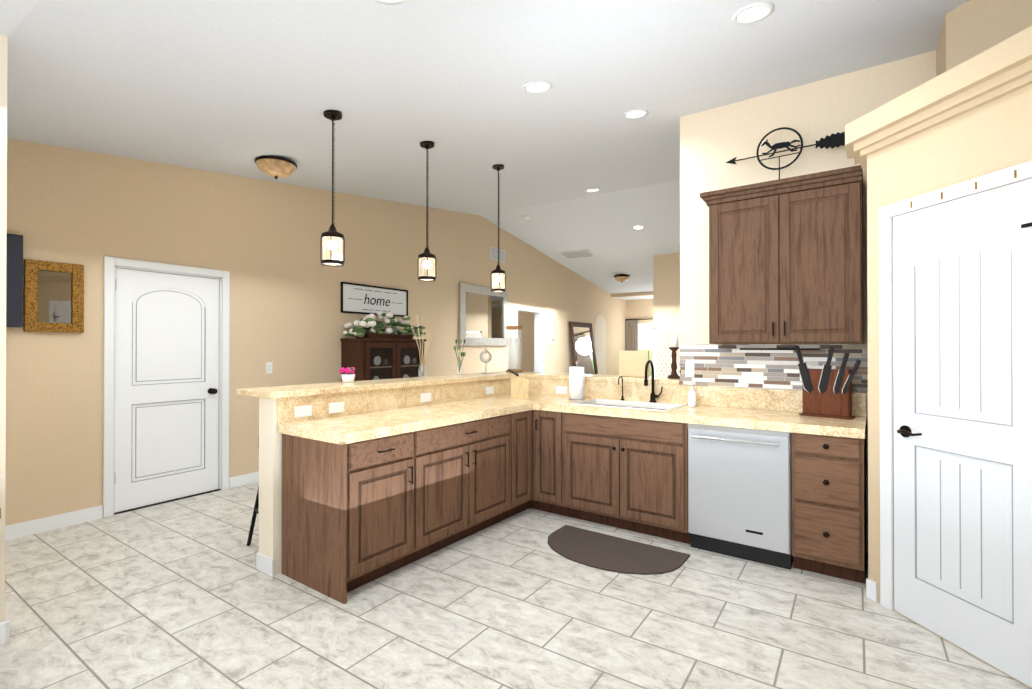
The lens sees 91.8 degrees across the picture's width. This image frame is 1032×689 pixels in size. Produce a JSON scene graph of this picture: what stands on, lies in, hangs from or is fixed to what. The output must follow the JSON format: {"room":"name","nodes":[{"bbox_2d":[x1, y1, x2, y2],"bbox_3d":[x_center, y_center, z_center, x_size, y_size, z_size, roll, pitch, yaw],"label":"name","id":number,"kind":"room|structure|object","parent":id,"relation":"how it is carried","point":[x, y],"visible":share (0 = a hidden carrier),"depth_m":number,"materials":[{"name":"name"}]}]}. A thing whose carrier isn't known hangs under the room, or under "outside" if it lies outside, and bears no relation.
{"room":"kitchen","nodes":[
{"label":"kitchen","id":0,"kind":"room"},
{"bbox_2d":[255,398,281,576],"bbox_3d":[-0.731,0.865,4.195,0.195,1.068,2.795,0,0,36],"label":"wall","id":1,"kind":"structure","parent":0,"point":[268,557],"depth_m":3.02,"materials":[{"name":"paint"}]},
{"bbox_2d":[277,379,510,422],"bbox_3d":[-0.723,0.407,4.040,0.020,0.155,2.479,0,0,36],"label":"backsplash","id":2,"kind":"structure","parent":1,"relation":"attached to","point":[290,408],"depth_m":3.64,"materials":[{"name":"beige stone"}]},
{"bbox_2d":[0,34,679,622],"bbox_3d":[-0.195,-0.494,5.622,9.900,3.800,18.050,0,0,33],"label":"wall","id":3,"kind":"structure","parent":0,"point":[260,240],"depth_m":4.99,"materials":[{"name":"paint"}]},
{"bbox_2d":[6,233,22,326],"bbox_3d":[-3.688,-0.455,3.436,0.084,0.660,0.425,0,0,33],"label":"panel","id":4,"kind":"object","parent":3,"relation":"attached to","point":[14,291],"visible":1,"depth_m":3.55,"materials":[{"name":"grey"}]},
{"bbox_2d":[23,259,83,332],"bbox_3d":[-3.491,-0.358,3.788,0.034,0.530,0.340,0,0,33],"label":"mirror","id":5,"kind":"object","parent":3,"relation":"attached to","point":[53,300],"visible":1,"depth_m":3.78,"materials":[{"name":"brown mirror"}]},
{"bbox_2d":[0,472,258,645],"bbox_3d":[1.027,1.352,4.739,6.600,0.100,17.900,0,0,33],"label":"baseboard","id":6,"kind":"structure","parent":3,"relation":"attached to","point":[22,529],"depth_m":3.79,"materials":[{"name":"white wood"}]},
{"bbox_2d":[103,256,229,517],"bbox_3d":[-3.107,0.343,4.488,0.222,2.115,0.990,0,0,33],"label":"door","id":7,"kind":"structure","parent":3,"relation":"attached to","point":[166,368],"depth_m":4.43,"materials":[{"name":"white wood"}]},
{"bbox_2d":[266,362,272,373],"bbox_3d":[-2.579,0.244,5.231,0.006,0.116,0.070,0,0,33],"label":"light switch","id":8,"kind":"object","parent":3,"relation":"attached to","point":[268,367],"depth_m":5.23,"materials":[{"name":"white plastic"}]},
{"bbox_2d":[341,282,407,316],"bbox_3d":[-1.792,-0.565,6.441,0.024,0.370,1.100,0,0,33],"label":"home sign","id":9,"kind":"object","parent":3,"relation":"attached to","point":[353,295],"visible":0.92,"depth_m":6.37,"materials":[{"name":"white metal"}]},
{"bbox_2d":[364,294,389,305],"bbox_3d":[-1.787,-0.572,6.449,0.002,0.131,0.432,0,0,33],"label":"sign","id":10,"kind":"object","parent":9,"relation":"attached to","point":[377,301],"visible":1,"depth_m":6.45,"materials":[{"name":"black paint"}]},
{"bbox_2d":[459,282,507,345],"bbox_3d":[-0.521,-0.475,8.405,0.039,0.990,1.340,0,0,33],"label":"mirror","id":11,"kind":"object","parent":3,"relation":"attached to","point":[483,315],"visible":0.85,"depth_m":8.33,"materials":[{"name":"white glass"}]},
{"bbox_2d":[490,246,504,262],"bbox_3d":[-0.319,-1.569,8.750,0.015,0.220,0.470,0,0,33],"label":"air vent","id":12,"kind":"object","parent":3,"relation":"in","point":[493,253],"visible":0.92,"depth_m":8.71,"materials":[{"name":"white metal"}]},
{"bbox_2d":[515,305,543,371],"bbox_3d":[0.207,0.354,9.693,0.170,2.145,1.030,0,0,33],"label":"trim","id":13,"kind":"structure","parent":3,"relation":"attached to","point":[538,339],"depth_m":9.86,"materials":[{"name":"white wood"}]},
{"bbox_2d":[594,313,606,374],"bbox_3d":[2.120,0.330,12.541,0.008,2.220,0.800,0,0,33],"label":"wall niche","id":14,"kind":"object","parent":3,"relation":"attached to","point":[600,332],"depth_m":12.58,"materials":[{"name":"paint"}]},
{"bbox_2d":[625,319,648,350],"bbox_3d":[3.798,0.359,13.542,2.150,2.132,0.065,0,0,33],"label":"curtain","id":15,"kind":"object","parent":3,"relation":"hanging from","point":[631,334],"visible":0.12,"depth_m":13.90,"materials":[{"name":"brown fabric"}]},
{"bbox_2d":[638,322,652,375],"bbox_3d":[3.882,0.295,13.673,1.250,1.800,0.090,0,0,33],"label":"window","id":16,"kind":"structure","parent":3,"relation":"in","point":[645,336],"depth_m":13.88,"materials":[{"name":"white glass"}]},
{"bbox_2d":[339,367,354,382],"bbox_3d":[-1.277,0.228,3.778,0.112,0.116,0.112,0,0,36],"label":"flowers","id":17,"kind":"object","parent":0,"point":[347,374],"visible":1,"depth_m":3.75,"materials":[{"name":"pink plant"}]},
{"bbox_2d":[410,318,432,377],"bbox_3d":[-0.807,0.024,4.317,0.200,0.530,0.195,0,0,36],"label":"vase","id":18,"kind":"object","parent":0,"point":[422,359],"visible":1,"depth_m":4.31,"materials":[{"name":"clear glass"}]},
{"bbox_2d":[0,0,969,299],"bbox_3d":[0.729,-1.658,6.788,10.200,1.239,21.000,0,0,33],"label":"ceiling","id":19,"kind":"structure","parent":0,"point":[230,86],"depth_m":3.19,"materials":[{"name":"paint"}]},
{"bbox_2d":[255,156,296,179],"bbox_3d":[-2.176,-1.586,4.542,0.350,0.180,0.350,0,0,33],"label":"ceiling light","id":20,"kind":"object","parent":19,"relation":"attached to","point":[276,167],"visible":1,"depth_m":4.45,"materials":[{"name":"beige glass"}]},
{"bbox_2d":[320,110,344,266],"bbox_3d":[-1.288,-1.097,3.517,0.152,1.075,0.152,0,0,33],"label":"pendant lamp","id":21,"kind":"object","parent":19,"relation":"hanging from","point":[332,245],"visible":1,"depth_m":3.48,"materials":[{"name":"brown metal"}]},
{"bbox_2d":[374,0,406,4],"bbox_3d":[-0.556,-1.540,2.180,0.195,0.030,0.194,0,0,27],"label":"recessed light","id":22,"kind":"object","parent":19,"relation":"in","point":[389,2],"depth_m":2.25,"materials":[{"name":"white"}]},
{"bbox_2d":[417,141,435,280],"bbox_3d":[-0.769,-1.152,4.324,0.152,1.193,0.152,0,0,33],"label":"pendant lamp","id":23,"kind":"object","parent":19,"relation":"hanging from","point":[426,258],"visible":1,"depth_m":4.29,"materials":[{"name":"brown metal"}]},
{"bbox_2d":[491,164,505,292],"bbox_3d":[-0.185,-1.214,5.233,0.152,1.326,0.152,0,0,33],"label":"pendant lamp","id":24,"kind":"object","parent":19,"relation":"hanging from","point":[498,273],"visible":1,"depth_m":5.19,"materials":[{"name":"brown metal"}]},
{"bbox_2d":[523,80,551,93],"bbox_3d":[0.141,-1.698,3.302,0.195,0.030,0.194,0,0,27],"label":"recessed light","id":25,"kind":"object","parent":19,"relation":"in","point":[534,87],"depth_m":3.30,"materials":[{"name":"white plastic"}]},
{"bbox_2d":[523,215,595,258],"bbox_3d":[0.711,-1.936,9.202,0.660,0.338,2.334,0,0,33],"label":"ceiling vent","id":26,"kind":"object","parent":19,"relation":"in","point":[578,254],"visible":1,"depth_m":9.95,"materials":[{"name":"white"}]},
{"bbox_2d":[586,188,599,191],"bbox_3d":[1.047,-2.106,6.823,0.195,0.030,0.194,0,0,27],"label":"recessed light","id":27,"kind":"object","parent":19,"relation":"in","point":[593,189],"depth_m":6.80,"materials":[{"name":"white plastic"}]},
{"bbox_2d":[614,275,629,282],"bbox_3d":[2.390,-1.475,11.295,0.350,0.180,0.350,0,0,33],"label":"ceiling light","id":28,"kind":"object","parent":19,"relation":"attached to","point":[621,278],"visible":1,"depth_m":11.18,"materials":[{"name":"beige glass"}]},
{"bbox_2d":[623,109,648,118],"bbox_3d":[0.943,-1.814,3.940,0.195,0.030,0.194,0,0,24],"label":"recessed light","id":29,"kind":"object","parent":19,"relation":"in","point":[638,113],"depth_m":3.93,"materials":[{"name":"white plastic"}]},
{"bbox_2d":[632,225,643,229],"bbox_3d":[2.032,-1.947,8.317,0.195,0.033,0.194,0,0,27],"label":"recessed light","id":30,"kind":"object","parent":19,"relation":"in","point":[637,227],"depth_m":8.32,"materials":[{"name":"white"}]},
{"bbox_2d":[732,2,773,24],"bbox_3d":[1.213,-1.696,2.566,0.195,0.030,0.194,0,0,27],"label":"recessed light","id":31,"kind":"object","parent":19,"relation":"in","point":[753,13],"depth_m":2.56,"materials":[{"name":"white plastic"}]},
{"bbox_2d":[480,348,491,372],"bbox_3d":[-0.305,0.163,5.084,0.134,0.259,0.040,0,0,-24],"label":"sculpture","id":32,"kind":"object","parent":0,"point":[481,356],"visible":1,"depth_m":5.08,"materials":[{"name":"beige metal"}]},
{"bbox_2d":[0,482,1030,688],"bbox_3d":[0.645,1.437,6.827,10.000,0.050,21.000,0,0,33],"label":"floor","id":33,"kind":"structure","parent":0,"point":[184,593],"depth_m":2.51,"materials":[{"name":"tile"}]},
{"bbox_2d":[247,486,258,545],"bbox_3d":[-1.613,1.005,3.520,0.396,0.787,0.396,0,0,36],"label":"bar stool","id":34,"kind":"object","parent":33,"relation":"on","point":[255,512],"visible":0.06,"depth_m":3.47,"materials":[{"name":"black metal"}]},
{"bbox_2d":[280,423,427,603],"bbox_3d":[-1.005,0.957,3.097,0.622,0.874,0.578,0,0,36],"label":"base cabinet","id":35,"kind":"object","parent":33,"relation":"on","point":[381,477],"depth_m":2.88,"materials":[{"name":"brown wood"}]},
{"bbox_2d":[277,399,531,446],"bbox_3d":[-0.648,0.510,3.586,0.630,0.055,1.830,0,0,36],"label":"countertop","id":36,"kind":"structure","parent":35,"relation":"on","point":[337,428],"depth_m":3.25,"materials":[{"name":"beige stone"}]},
{"bbox_2d":[453,339,465,373],"bbox_3d":[-0.534,0.120,4.731,0.123,0.341,0.119,0,0,36],"label":"vase","id":37,"kind":"object","parent":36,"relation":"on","point":[463,354],"visible":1,"depth_m":4.72,"materials":[{"name":"clear glass"}]},
{"bbox_2d":[340,338,425,381],"bbox_3d":[-1.640,0.669,6.290,0.400,1.480,1.060,0,0,33],"label":"hutch","id":38,"kind":"object","parent":33,"relation":"on","point":[373,358],"visible":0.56,"depth_m":6.00,"materials":[{"name":"brown wood"}]},
{"bbox_2d":[343,312,425,338],"bbox_3d":[-1.634,-0.238,6.291,0.436,0.332,1.184,0,0,33],"label":"flower arrangement","id":39,"kind":"object","parent":38,"relation":"on","point":[371,324],"visible":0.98,"depth_m":6.16,"materials":[{"name":"white plant"}]},
{"bbox_2d":[428,411,507,554],"bbox_3d":[-0.581,0.960,3.687,0.621,0.874,1.135,0,0,36],"label":"base cabinet","id":40,"kind":"object","parent":33,"relation":"on","point":[468,458],"depth_m":3.49,"materials":[{"name":"brown wood"}]},
{"bbox_2d":[508,407,535,517],"bbox_3d":[-0.186,0.962,4.182,0.685,0.874,0.380,0,0,36],"label":"base cabinet","id":41,"kind":"object","parent":33,"relation":"on","point":[522,421],"depth_m":4.04,"materials":[{"name":"brown wood"}]},
{"bbox_2d":[536,407,571,516],"bbox_3d":[0.437,0.963,4.285,0.375,0.874,0.685,0,0,36],"label":"base cabinet","id":42,"kind":"object","parent":33,"relation":"on","point":[553,424],"depth_m":4.05,"materials":[{"name":"brown wood"}]},
{"bbox_2d":[569,321,597,373],"bbox_3d":[1.589,0.465,11.366,0.293,1.938,1.150,0,0,33],"label":"floor mirror","id":43,"kind":"object","parent":33,"relation":"on","point":[583,344],"visible":0.6,"depth_m":11.40,"materials":[{"name":"brown wood"}]},
{"bbox_2d":[548,525,689,574],"bbox_3d":[0.610,1.389,3.354,0.940,0.011,0.530,0,0,36],"label":"floor mat","id":44,"kind":"object","parent":33,"relation":"on","point":[597,550],"visible":0.92,"depth_m":3.31,"materials":[{"name":"brown rubber"}]},
{"bbox_2d":[572,411,699,543],"bbox_3d":[0.923,0.961,3.976,1.045,0.874,0.620,0,0,36],"label":"base cabinet","id":45,"kind":"object","parent":33,"relation":"on","point":[630,472],"depth_m":3.66,"materials":[{"name":"brown wood"}]},
{"bbox_2d":[484,395,866,434],"bbox_3d":[0.991,0.511,3.934,2.883,0.055,0.648,0,0,36],"label":"countertop","id":46,"kind":"structure","parent":45,"relation":"on","point":[748,417],"depth_m":3.39,"materials":[{"name":"beige stone"}]},
{"bbox_2d":[506,326,522,371],"bbox_3d":[-0.019,0.049,5.347,0.180,0.490,0.180,0,0,36],"label":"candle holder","id":47,"kind":"object","parent":46,"relation":"on","point":[514,362],"visible":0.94,"depth_m":5.29,"materials":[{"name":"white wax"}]},
{"bbox_2d":[508,369,528,398],"bbox_3d":[0.018,0.354,4.523,0.207,0.263,0.186,0,0,36],"label":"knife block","id":48,"kind":"object","parent":46,"relation":"on","point":[519,387],"visible":1,"depth_m":4.48,"materials":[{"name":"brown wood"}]},
{"bbox_2d":[568,361,585,400],"bbox_3d":[0.531,0.314,4.371,0.156,0.342,0.156,0,0,36],"label":"paper towel","id":49,"kind":"object","parent":46,"relation":"on","point":[576,383],"visible":0.98,"depth_m":4.32,"materials":[{"name":"white paper"}]},
{"bbox_2d":[576,399,687,410],"bbox_3d":[0.896,0.607,4.021,0.795,0.260,0.444,0,0,36],"label":"sink","id":50,"kind":"object","parent":46,"relation":"in","point":[640,403],"depth_m":4.17,"materials":[{"name":"white ceramic"}]},
{"bbox_2d":[618,360,662,402],"bbox_3d":[1.015,0.306,4.165,0.373,0.356,0.200,0,0,36],"label":"faucet","id":51,"kind":"object","parent":46,"relation":"on","point":[653,396],"visible":0.92,"depth_m":4.15,"materials":[{"name":"brown metal"}]},
{"bbox_2d":[667,335,679,378],"bbox_3d":[1.357,0.104,4.296,0.110,0.370,0.110,0,0,36],"label":"candlestick","id":52,"kind":"object","parent":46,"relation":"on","point":[673,347],"visible":1,"depth_m":4.27,"materials":[{"name":"brown wood"}]},
{"bbox_2d":[688,383,695,406],"bbox_3d":[1.374,0.392,3.907,0.064,0.181,0.072,0,0,36],"label":"soap bottle","id":53,"kind":"object","parent":46,"relation":"on","point":[691,397],"visible":1,"depth_m":3.88,"materials":[{"name":"white plastic"}]},
{"bbox_2d":[795,346,860,419],"bbox_3d":[2.081,0.244,3.327,0.122,0.472,0.379,0,0,-44],"label":"knife block","id":54,"kind":"object","parent":46,"relation":"on","point":[827,391],"visible":1,"depth_m":3.29,"materials":[{"name":"brown wood"}]},
{"bbox_2d":[653,327,679,376],"bbox_3d":[2.879,0.549,9.336,0.650,1.750,0.030,0,0,33],"label":"lattice","id":55,"kind":"object","parent":33,"relation":"on","point":[654,341],"visible":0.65,"depth_m":9.41,"materials":[{"name":"white paper"}]},
{"bbox_2d":[688,423,792,569],"bbox_3d":[1.578,0.961,3.451,0.616,0.870,0.666,0,0,36],"label":"dishwasher","id":56,"kind":"object","parent":33,"relation":"on","point":[739,492],"visible":0.9,"depth_m":3.21,"materials":[{"name":"silver metal"}]},
{"bbox_2d":[788,427,865,583],"bbox_3d":[2.007,0.957,3.196,0.365,0.874,0.620,0,0,36],"label":"base cabinet","id":57,"kind":"object","parent":33,"relation":"on","point":[829,467],"depth_m":2.95,"materials":[{"name":"brown wood"}]},
{"bbox_2d":[619,351,648,376],"bbox_3d":[1.085,0.173,4.552,0.280,0.234,0.100,0,0,36],"label":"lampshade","id":58,"kind":"object","parent":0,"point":[632,363],"visible":0.88,"depth_m":4.51,"materials":[{"name":"beige fabric"}]},
{"bbox_2d":[680,50,935,552],"bbox_3d":[2.540,-0.505,3.306,2.860,3.800,0.130,0,0,36],"label":"wall","id":59,"kind":"structure","parent":0,"point":[713,141],"depth_m":3.73,"materials":[{"name":"paint"}]},
{"bbox_2d":[527,379,866,414],"bbox_3d":[1.174,0.408,4.189,2.885,0.155,0.023,0,0,36],"label":"backsplash","id":60,"kind":"structure","parent":59,"relation":"attached to","point":[762,399],"depth_m":3.98,"materials":[{"name":"beige stone"}]},
{"bbox_2d":[680,344,867,392],"bbox_3d":[1.846,0.163,3.708,1.258,0.328,0.087,0,0,33],"label":"backsplash","id":61,"kind":"structure","parent":59,"relation":"attached to","point":[768,366],"depth_m":3.72,"materials":[{"name":"tile"}]},
{"bbox_2d":[685,362,810,380],"bbox_3d":[1.728,0.202,3.792,0.880,0.116,0.006,0,0,36],"label":"outlet plates","id":62,"kind":"object","parent":61,"relation":"attached to","point":[689,369],"visible":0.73,"depth_m":4.02,"materials":[{"name":"white plastic"}]},
{"bbox_2d":[700,165,863,343],"bbox_3d":[1.836,-0.552,3.497,0.970,1.095,0.378,0,0,36],"label":"upper cabinet","id":63,"kind":"object","parent":59,"relation":"attached to","point":[785,260],"visible":1,"depth_m":3.34,"materials":[{"name":"brown wood"}]},
{"bbox_2d":[726,127,844,178],"bbox_3d":[1.894,-1.311,3.483,0.830,0.422,0.100,0,0,36],"label":"weathervane","id":64,"kind":"object","parent":63,"relation":"on","point":[832,140],"visible":0.79,"depth_m":3.47,"materials":[{"name":"black metal"}]},
{"bbox_2d":[845,0,1031,688],"bbox_3d":[2.387,-0.511,2.143,1.650,3.800,1.938,0,0,36],"label":"wall","id":65,"kind":"structure","parent":0,"point":[964,114],"depth_m":2.44,"materials":[{"name":"paint"}]},
{"bbox_2d":[879,161,1031,687],"bbox_3d":[2.022,0.327,2.288,0.579,2.125,0.570,0,0,36],"label":"door","id":66,"kind":"structure","parent":65,"relation":"attached to","point":[955,319],"depth_m":2.28,"materials":[{"name":"white wood"}]}
]}

